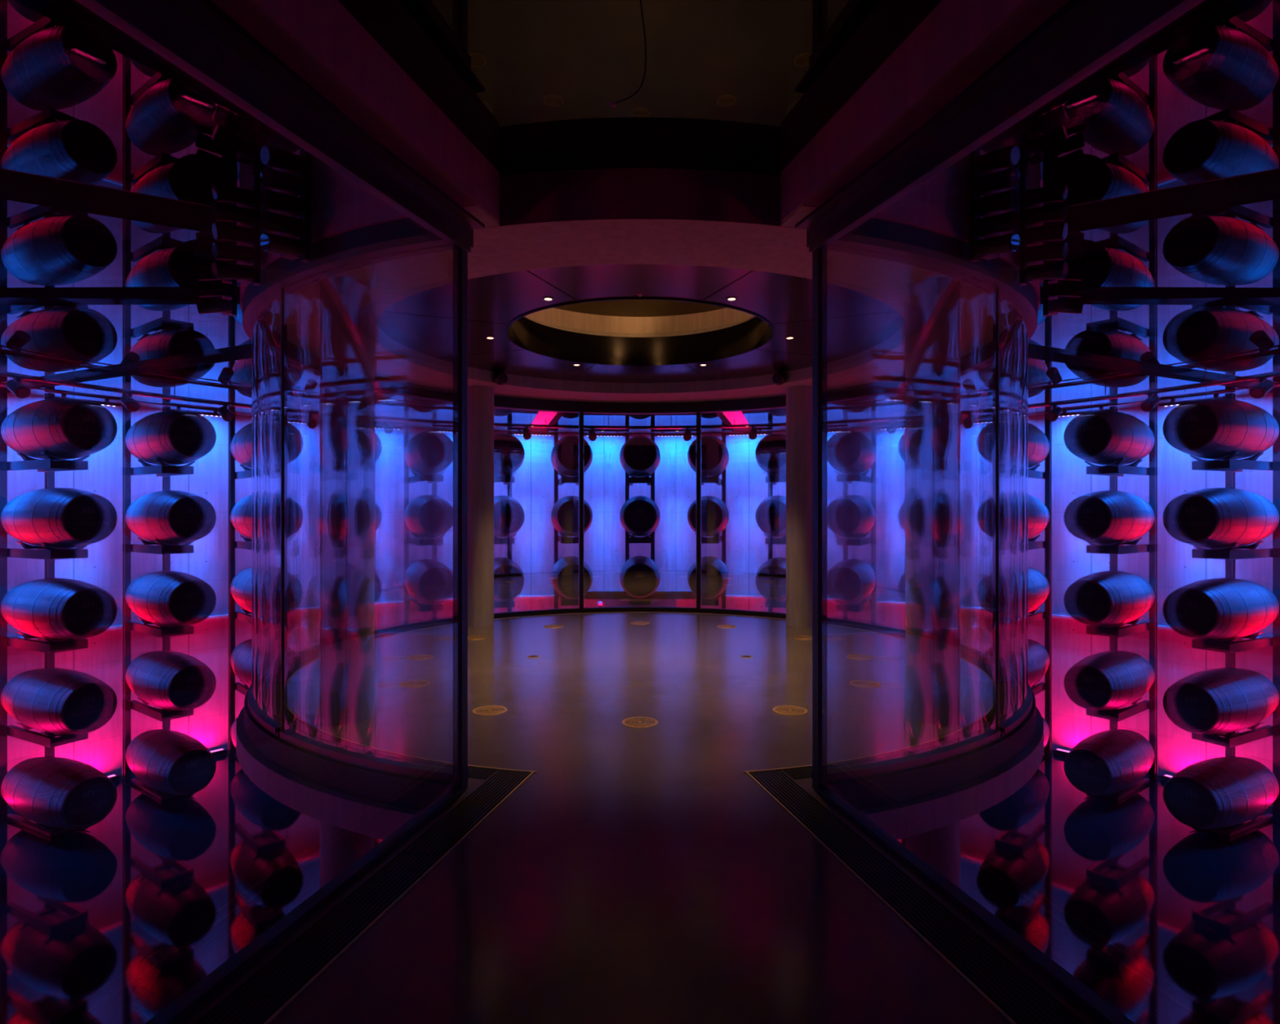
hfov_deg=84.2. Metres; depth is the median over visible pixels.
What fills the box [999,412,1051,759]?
rack
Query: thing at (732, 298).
recessed light
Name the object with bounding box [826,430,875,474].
cask
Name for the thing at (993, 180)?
stack
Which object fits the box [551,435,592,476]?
cask
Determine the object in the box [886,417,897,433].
spotlight
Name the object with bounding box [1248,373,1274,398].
spotlight
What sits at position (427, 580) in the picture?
cask
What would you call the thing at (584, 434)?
batten
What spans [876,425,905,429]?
batten
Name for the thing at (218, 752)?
floodlight
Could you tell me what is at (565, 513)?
cask
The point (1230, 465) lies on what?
rack
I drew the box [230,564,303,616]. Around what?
cask
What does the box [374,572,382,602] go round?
cask
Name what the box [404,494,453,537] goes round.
cask
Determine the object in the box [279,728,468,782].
base trim
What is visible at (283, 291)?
mullion
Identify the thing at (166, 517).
cask
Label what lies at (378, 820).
trim
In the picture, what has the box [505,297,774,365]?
trim
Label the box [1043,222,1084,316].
stack
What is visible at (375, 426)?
batten
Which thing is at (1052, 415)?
spotlight
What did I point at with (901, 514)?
cask
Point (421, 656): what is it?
floor vent
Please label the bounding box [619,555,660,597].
cask
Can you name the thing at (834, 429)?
batten
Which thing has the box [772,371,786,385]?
speaker
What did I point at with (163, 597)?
cask
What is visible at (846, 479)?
rack
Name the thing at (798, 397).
column
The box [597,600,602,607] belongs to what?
wall lamp
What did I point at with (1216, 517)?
cask
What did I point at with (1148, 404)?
spotlight
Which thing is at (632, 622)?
floor vent
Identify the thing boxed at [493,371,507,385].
speaker
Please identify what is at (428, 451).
cask
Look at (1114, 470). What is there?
rack
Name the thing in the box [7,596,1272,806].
wall
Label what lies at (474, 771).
floor vent
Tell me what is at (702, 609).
glass pane
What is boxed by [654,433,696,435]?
batten
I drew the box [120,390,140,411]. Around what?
spotlight
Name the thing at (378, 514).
cask
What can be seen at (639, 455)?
cask
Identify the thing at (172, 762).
cask
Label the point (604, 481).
wall
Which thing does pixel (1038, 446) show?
cask
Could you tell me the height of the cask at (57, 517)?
0.896 m
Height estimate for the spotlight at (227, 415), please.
0.314 m
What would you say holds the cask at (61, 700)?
on the rack at (49, 465)
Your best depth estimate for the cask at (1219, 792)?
10.12 m
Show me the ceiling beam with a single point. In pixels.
(320, 41)
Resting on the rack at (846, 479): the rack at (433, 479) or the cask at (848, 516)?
the cask at (848, 516)
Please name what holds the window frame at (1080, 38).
on the floor at (639, 875)
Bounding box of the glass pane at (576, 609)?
[493,406,579,617]
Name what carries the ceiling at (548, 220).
attached to the wall at (604, 481)
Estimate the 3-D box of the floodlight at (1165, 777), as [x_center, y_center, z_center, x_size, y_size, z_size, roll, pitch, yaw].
[9.362,4.601,11.837,0.120,0.097,1.140,0,0,-32]
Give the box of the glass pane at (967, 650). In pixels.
[826,389,981,656]
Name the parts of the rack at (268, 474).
post, post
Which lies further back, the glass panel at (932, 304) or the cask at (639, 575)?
the cask at (639, 575)
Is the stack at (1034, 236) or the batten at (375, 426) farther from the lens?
the batten at (375, 426)
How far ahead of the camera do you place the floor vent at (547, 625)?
7.71 m
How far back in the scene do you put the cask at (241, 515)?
12.42 m
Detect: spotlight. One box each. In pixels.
[5,373,31,398]
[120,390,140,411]
[217,401,234,421]
[303,410,317,428]
[382,417,393,433]
[522,424,531,439]
[588,426,596,440]
[683,426,691,440]
[748,424,757,439]
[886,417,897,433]
[962,410,976,428]
[1045,401,1062,421]
[1139,390,1159,411]
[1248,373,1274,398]
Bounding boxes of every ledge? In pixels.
[18,595,1261,639]
[524,315,755,337]
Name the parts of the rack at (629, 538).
post, post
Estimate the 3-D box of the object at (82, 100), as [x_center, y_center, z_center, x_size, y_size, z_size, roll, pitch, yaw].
[-5.985,-1.968,1.537,5.303,0.175,8.506,0,0,30]
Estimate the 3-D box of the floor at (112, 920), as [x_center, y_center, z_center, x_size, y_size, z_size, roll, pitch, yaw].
[0.000,4.750,6.100,23.000,0.200,23.000,0,0,0]
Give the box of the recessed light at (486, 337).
[484,336,494,338]
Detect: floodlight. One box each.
[106,773,119,781]
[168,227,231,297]
[210,747,226,756]
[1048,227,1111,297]
[1053,747,1069,756]
[1160,773,1173,781]
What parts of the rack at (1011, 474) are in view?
post, post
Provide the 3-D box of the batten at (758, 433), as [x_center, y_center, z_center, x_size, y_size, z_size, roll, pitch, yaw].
[2.507,-1.838,16.543,0.980,0.082,0.070,0,0,13]
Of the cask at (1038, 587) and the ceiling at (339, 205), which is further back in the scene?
the cask at (1038, 587)
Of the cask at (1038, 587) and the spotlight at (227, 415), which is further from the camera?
the cask at (1038, 587)
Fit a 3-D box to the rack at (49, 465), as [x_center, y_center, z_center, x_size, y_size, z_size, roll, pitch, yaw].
[-8.915,1.389,10.642,1.330,6.519,0.690,0,0,27]
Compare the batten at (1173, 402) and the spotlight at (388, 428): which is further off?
the spotlight at (388, 428)
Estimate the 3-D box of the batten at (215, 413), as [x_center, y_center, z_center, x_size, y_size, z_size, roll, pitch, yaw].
[-8.167,-1.838,13.075,0.070,0.082,0.980,0,0,41]
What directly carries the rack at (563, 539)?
on the floor at (112, 920)
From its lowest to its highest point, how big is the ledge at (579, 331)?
0.085 m
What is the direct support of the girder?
attached to the rack at (563, 539)
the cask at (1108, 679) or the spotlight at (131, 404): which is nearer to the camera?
the spotlight at (131, 404)
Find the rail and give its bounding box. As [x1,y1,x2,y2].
[0,370,1279,433]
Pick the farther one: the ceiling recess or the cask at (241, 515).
the cask at (241, 515)
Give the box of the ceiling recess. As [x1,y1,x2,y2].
[524,307,755,333]
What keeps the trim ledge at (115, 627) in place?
attached to the wall at (102, 660)
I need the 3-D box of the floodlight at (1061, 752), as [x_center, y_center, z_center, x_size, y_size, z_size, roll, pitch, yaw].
[8.349,4.601,13.231,0.120,0.097,1.140,0,0,-40]
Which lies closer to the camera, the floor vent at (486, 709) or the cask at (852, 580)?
the floor vent at (486, 709)
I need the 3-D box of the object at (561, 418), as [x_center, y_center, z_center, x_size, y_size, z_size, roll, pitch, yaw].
[0.000,-1.968,13.185,4.512,0.175,8.230,0,0,0]
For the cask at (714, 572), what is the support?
on the rack at (716, 539)
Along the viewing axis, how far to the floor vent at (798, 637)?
7.05 m
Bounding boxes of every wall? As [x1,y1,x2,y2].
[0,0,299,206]
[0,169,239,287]
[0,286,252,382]
[0,381,1279,637]
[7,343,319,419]
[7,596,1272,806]
[319,391,537,432]
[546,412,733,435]
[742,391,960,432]
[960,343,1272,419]
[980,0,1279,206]
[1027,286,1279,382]
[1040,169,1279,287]
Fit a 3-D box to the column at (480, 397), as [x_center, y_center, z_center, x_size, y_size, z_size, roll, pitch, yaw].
[-1.782,1.635,7.882,0.310,6.030,0.310,0,0,0]
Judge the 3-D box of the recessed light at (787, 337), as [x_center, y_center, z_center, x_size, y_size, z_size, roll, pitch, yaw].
[1.290,-1.497,6.100,0.084,0.006,0.084,0,0,0]
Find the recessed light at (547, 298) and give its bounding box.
[542,296,554,300]
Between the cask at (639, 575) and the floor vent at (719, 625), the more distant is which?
the cask at (639, 575)
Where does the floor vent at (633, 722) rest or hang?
in the floor at (639, 875)
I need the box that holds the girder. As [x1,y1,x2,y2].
[584,590,695,599]
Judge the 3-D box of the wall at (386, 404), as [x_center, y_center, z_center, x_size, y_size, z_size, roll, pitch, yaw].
[-3.941,-1.968,12.378,4.380,0.175,8.395,0,0,-13]
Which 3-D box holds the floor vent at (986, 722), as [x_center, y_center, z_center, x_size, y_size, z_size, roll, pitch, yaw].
[1.588,1.247,4.005,1.348,0.005,1.092,0,0,0]
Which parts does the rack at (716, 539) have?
post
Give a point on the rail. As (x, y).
(6, 374)
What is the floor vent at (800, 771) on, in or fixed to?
in the floor at (639, 875)
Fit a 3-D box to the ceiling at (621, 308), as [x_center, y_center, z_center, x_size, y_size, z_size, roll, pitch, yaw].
[0.000,-2.217,6.100,23.000,0.365,23.000,0,0,0]
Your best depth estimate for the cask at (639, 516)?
14.93 m
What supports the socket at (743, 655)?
on the floor at (639, 875)
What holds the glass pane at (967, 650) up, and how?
on the floor at (639, 875)
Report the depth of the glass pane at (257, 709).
4.36 m
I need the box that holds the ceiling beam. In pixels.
[210,0,1069,222]
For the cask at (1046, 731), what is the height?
0.896 m
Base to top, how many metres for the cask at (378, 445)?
0.896 m
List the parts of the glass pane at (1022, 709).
pane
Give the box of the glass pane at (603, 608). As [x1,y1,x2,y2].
[583,412,696,611]
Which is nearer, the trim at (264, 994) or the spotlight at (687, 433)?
the trim at (264, 994)
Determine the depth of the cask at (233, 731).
13.01 m
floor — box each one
[0,747,1279,1023]
[176,612,1103,1023]
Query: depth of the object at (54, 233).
4.79 m
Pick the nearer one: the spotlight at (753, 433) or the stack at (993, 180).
the stack at (993, 180)
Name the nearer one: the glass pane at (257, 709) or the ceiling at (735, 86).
the ceiling at (735, 86)
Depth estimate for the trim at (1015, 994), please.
2.18 m
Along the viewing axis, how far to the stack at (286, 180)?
3.48 m
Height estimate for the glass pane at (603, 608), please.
2.499 m
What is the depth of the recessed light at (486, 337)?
6.08 m
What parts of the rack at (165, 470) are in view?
post, post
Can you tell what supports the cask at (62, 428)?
on the rack at (49, 465)
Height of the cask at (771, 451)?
0.896 m
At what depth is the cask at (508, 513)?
14.51 m
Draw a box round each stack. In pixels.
[195,222,236,316]
[212,174,260,285]
[259,145,311,262]
[968,145,1020,262]
[1019,174,1067,285]
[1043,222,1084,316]
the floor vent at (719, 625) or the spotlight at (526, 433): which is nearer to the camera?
the floor vent at (719, 625)
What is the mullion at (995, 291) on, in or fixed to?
on the floor at (639, 875)
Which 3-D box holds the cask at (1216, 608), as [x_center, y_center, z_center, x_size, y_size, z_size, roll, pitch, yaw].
[8.598,1.430,10.481,1.740,0.896,0.896,0,0,-27]
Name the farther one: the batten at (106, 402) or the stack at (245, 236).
the batten at (106, 402)
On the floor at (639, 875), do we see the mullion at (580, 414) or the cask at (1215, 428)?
the mullion at (580, 414)
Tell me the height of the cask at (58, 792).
0.896 m
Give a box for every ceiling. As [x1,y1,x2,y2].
[0,168,1279,424]
[337,0,942,176]
[375,264,904,382]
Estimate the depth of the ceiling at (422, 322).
5.37 m
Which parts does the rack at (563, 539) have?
post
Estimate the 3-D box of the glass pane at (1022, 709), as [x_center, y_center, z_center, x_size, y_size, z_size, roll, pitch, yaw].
[2.573,-0.001,4.981,0.297,2.499,2.300,0,0,24]
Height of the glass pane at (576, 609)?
2.499 m
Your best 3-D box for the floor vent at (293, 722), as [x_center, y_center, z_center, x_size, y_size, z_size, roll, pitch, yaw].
[-1.588,1.247,4.005,1.348,0.005,1.092,0,0,0]
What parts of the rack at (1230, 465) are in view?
post, post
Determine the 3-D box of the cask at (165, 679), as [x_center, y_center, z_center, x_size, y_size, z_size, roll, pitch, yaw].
[-7.807,2.780,11.772,1.740,0.896,0.896,0,0,36]
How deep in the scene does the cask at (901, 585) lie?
13.39 m
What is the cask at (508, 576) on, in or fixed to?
on the rack at (508, 480)
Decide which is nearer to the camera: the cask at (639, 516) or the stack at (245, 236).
the stack at (245, 236)
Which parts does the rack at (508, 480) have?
post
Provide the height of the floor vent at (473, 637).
0.004 m
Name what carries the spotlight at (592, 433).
attached to the rail
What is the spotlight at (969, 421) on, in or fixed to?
attached to the rail
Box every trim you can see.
[192,769,534,1023]
[235,706,1044,839]
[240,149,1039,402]
[242,217,1037,414]
[244,690,1035,810]
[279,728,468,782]
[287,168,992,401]
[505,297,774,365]
[745,769,1087,1023]
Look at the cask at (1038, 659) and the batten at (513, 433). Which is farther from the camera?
the batten at (513, 433)
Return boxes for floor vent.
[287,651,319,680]
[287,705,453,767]
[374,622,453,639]
[399,680,430,687]
[407,653,433,659]
[467,635,486,639]
[467,764,537,779]
[472,705,506,715]
[493,610,786,618]
[543,624,563,627]
[622,716,657,727]
[630,621,649,624]
[716,624,736,627]
[742,764,812,779]
[772,705,807,715]
[793,635,812,639]
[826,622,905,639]
[826,705,992,767]
[846,653,872,659]
[849,680,880,687]
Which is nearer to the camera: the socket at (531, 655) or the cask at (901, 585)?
the socket at (531, 655)
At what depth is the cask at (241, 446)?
12.43 m
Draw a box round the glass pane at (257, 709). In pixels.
[247,304,302,735]
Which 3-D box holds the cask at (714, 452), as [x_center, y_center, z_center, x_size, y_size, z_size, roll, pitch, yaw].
[1.510,-1.220,15.631,0.896,0.896,1.740,0,0,9]
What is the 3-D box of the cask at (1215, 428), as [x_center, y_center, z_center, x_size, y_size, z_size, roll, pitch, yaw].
[8.598,-1.220,10.481,1.740,0.896,0.896,0,0,-27]
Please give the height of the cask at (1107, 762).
0.896 m
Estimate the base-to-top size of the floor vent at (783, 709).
0.004 m
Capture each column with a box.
[467,385,493,626]
[786,385,812,626]
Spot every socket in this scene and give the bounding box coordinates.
[527,654,539,657]
[740,654,752,657]
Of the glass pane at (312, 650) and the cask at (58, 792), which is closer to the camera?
the glass pane at (312, 650)
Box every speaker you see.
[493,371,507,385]
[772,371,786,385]
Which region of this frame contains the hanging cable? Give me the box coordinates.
[609,0,646,106]
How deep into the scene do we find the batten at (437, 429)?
15.88 m
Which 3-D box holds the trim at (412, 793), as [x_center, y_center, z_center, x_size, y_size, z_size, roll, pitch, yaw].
[0.000,1.323,6.159,5.950,0.139,5.832,0,0,0]
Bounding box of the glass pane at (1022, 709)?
[977,304,1032,735]
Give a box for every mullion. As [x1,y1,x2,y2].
[275,287,287,737]
[578,412,583,611]
[696,412,701,611]
[992,287,1004,737]
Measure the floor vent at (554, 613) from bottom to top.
0.005 m
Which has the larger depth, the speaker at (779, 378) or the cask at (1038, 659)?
the cask at (1038, 659)
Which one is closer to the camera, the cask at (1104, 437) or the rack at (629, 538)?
the cask at (1104, 437)
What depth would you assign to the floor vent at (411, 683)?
5.15 m
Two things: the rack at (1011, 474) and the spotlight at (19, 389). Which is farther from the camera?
the rack at (1011, 474)
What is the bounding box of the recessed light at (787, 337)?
[785,336,795,338]
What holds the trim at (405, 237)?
attached to the wall at (604, 481)
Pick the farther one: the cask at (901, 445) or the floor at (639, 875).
the cask at (901, 445)
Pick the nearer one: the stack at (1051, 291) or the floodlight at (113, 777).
the stack at (1051, 291)
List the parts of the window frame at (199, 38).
rail, post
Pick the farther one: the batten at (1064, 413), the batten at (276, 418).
the batten at (276, 418)
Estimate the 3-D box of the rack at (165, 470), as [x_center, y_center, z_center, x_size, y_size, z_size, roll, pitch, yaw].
[-8.094,1.389,11.981,1.330,6.519,0.690,0,0,36]
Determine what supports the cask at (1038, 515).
on the rack at (1011, 474)
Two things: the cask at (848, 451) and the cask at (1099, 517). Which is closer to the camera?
the cask at (1099, 517)
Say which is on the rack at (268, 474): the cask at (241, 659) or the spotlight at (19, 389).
the cask at (241, 659)
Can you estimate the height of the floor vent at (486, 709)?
0.004 m
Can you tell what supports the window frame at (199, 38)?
on the floor at (639, 875)
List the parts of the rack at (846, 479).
post, post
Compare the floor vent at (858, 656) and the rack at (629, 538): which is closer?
the floor vent at (858, 656)
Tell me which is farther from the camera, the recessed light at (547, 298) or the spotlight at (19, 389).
the spotlight at (19, 389)
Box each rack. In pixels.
[0,386,89,836]
[122,404,195,799]
[228,412,280,759]
[404,426,445,624]
[493,431,516,611]
[554,431,585,608]
[625,433,654,604]
[694,431,725,608]
[763,431,786,611]
[834,426,875,624]
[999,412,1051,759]
[1084,404,1157,799]
[1190,386,1279,836]
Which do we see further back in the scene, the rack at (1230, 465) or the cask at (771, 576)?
the cask at (771, 576)
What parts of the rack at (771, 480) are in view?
post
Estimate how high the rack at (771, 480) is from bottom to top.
6.519 m
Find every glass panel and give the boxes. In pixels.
[320,276,374,888]
[905,276,959,888]
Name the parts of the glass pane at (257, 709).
pane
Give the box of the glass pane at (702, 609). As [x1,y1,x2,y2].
[700,407,786,617]
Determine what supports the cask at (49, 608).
on the rack at (49, 465)
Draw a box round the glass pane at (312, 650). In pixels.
[298,389,453,656]
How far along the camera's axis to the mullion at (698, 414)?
8.89 m
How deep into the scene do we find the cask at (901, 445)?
13.39 m
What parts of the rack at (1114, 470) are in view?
post, post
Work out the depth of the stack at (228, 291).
4.50 m
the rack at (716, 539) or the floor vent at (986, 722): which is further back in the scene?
the rack at (716, 539)
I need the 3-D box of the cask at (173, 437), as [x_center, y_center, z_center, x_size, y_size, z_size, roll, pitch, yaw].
[-7.807,-1.220,11.772,1.740,0.896,0.896,0,0,36]
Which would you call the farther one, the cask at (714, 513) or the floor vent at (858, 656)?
the cask at (714, 513)
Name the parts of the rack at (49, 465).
post, post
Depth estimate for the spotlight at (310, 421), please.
12.28 m
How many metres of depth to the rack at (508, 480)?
15.02 m
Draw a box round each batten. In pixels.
[54,395,120,406]
[170,408,221,416]
[269,417,319,424]
[374,425,403,429]
[436,428,453,431]
[511,431,553,435]
[583,433,625,435]
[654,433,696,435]
[726,431,768,435]
[826,428,843,431]
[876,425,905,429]
[960,417,1010,424]
[1058,408,1109,416]
[1159,395,1225,406]
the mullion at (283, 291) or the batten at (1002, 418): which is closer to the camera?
the mullion at (283, 291)
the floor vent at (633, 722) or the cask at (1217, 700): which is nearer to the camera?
the floor vent at (633, 722)
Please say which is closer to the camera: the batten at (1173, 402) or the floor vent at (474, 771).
the floor vent at (474, 771)
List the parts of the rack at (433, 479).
post, post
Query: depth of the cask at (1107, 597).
11.30 m
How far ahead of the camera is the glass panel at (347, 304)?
4.19 m
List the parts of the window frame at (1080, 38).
post, rail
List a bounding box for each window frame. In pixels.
[75,0,484,1023]
[795,0,1204,1023]
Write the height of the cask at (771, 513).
0.896 m
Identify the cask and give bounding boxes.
[0,397,117,459]
[0,487,117,548]
[0,577,117,639]
[0,667,117,733]
[0,755,117,828]
[125,410,216,465]
[125,490,216,544]
[125,570,216,626]
[125,650,216,710]
[125,728,216,795]
[230,419,303,469]
[230,492,303,541]
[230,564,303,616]
[230,638,295,686]
[230,716,237,747]
[374,432,382,462]
[374,502,382,531]
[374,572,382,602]
[404,430,453,474]
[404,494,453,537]
[404,558,453,603]
[493,433,524,475]
[493,495,524,537]
[493,556,524,599]
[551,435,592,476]
[551,495,592,536]
[551,555,592,598]
[619,435,660,476]
[619,495,660,536]
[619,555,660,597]
[687,435,728,476]
[687,495,728,536]
[687,555,728,598]
[755,433,786,475]
[755,495,786,537]
[755,556,786,599]
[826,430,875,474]
[826,494,875,537]
[826,558,875,603]
[897,432,905,462]
[897,502,905,531]
[897,572,905,602]
[976,419,1049,469]
[976,492,1049,541]
[976,564,1049,616]
[984,638,1049,686]
[1042,716,1049,747]
[1063,410,1154,465]
[1063,490,1154,544]
[1063,570,1154,626]
[1063,650,1154,710]
[1063,728,1154,795]
[1162,397,1279,459]
[1162,487,1279,548]
[1162,577,1279,639]
[1162,667,1279,733]
[1162,755,1279,828]
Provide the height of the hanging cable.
0.478 m
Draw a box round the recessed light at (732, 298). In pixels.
[725,296,737,300]
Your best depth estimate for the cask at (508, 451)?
14.51 m
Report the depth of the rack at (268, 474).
13.35 m
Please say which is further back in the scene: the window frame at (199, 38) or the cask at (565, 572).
the cask at (565, 572)

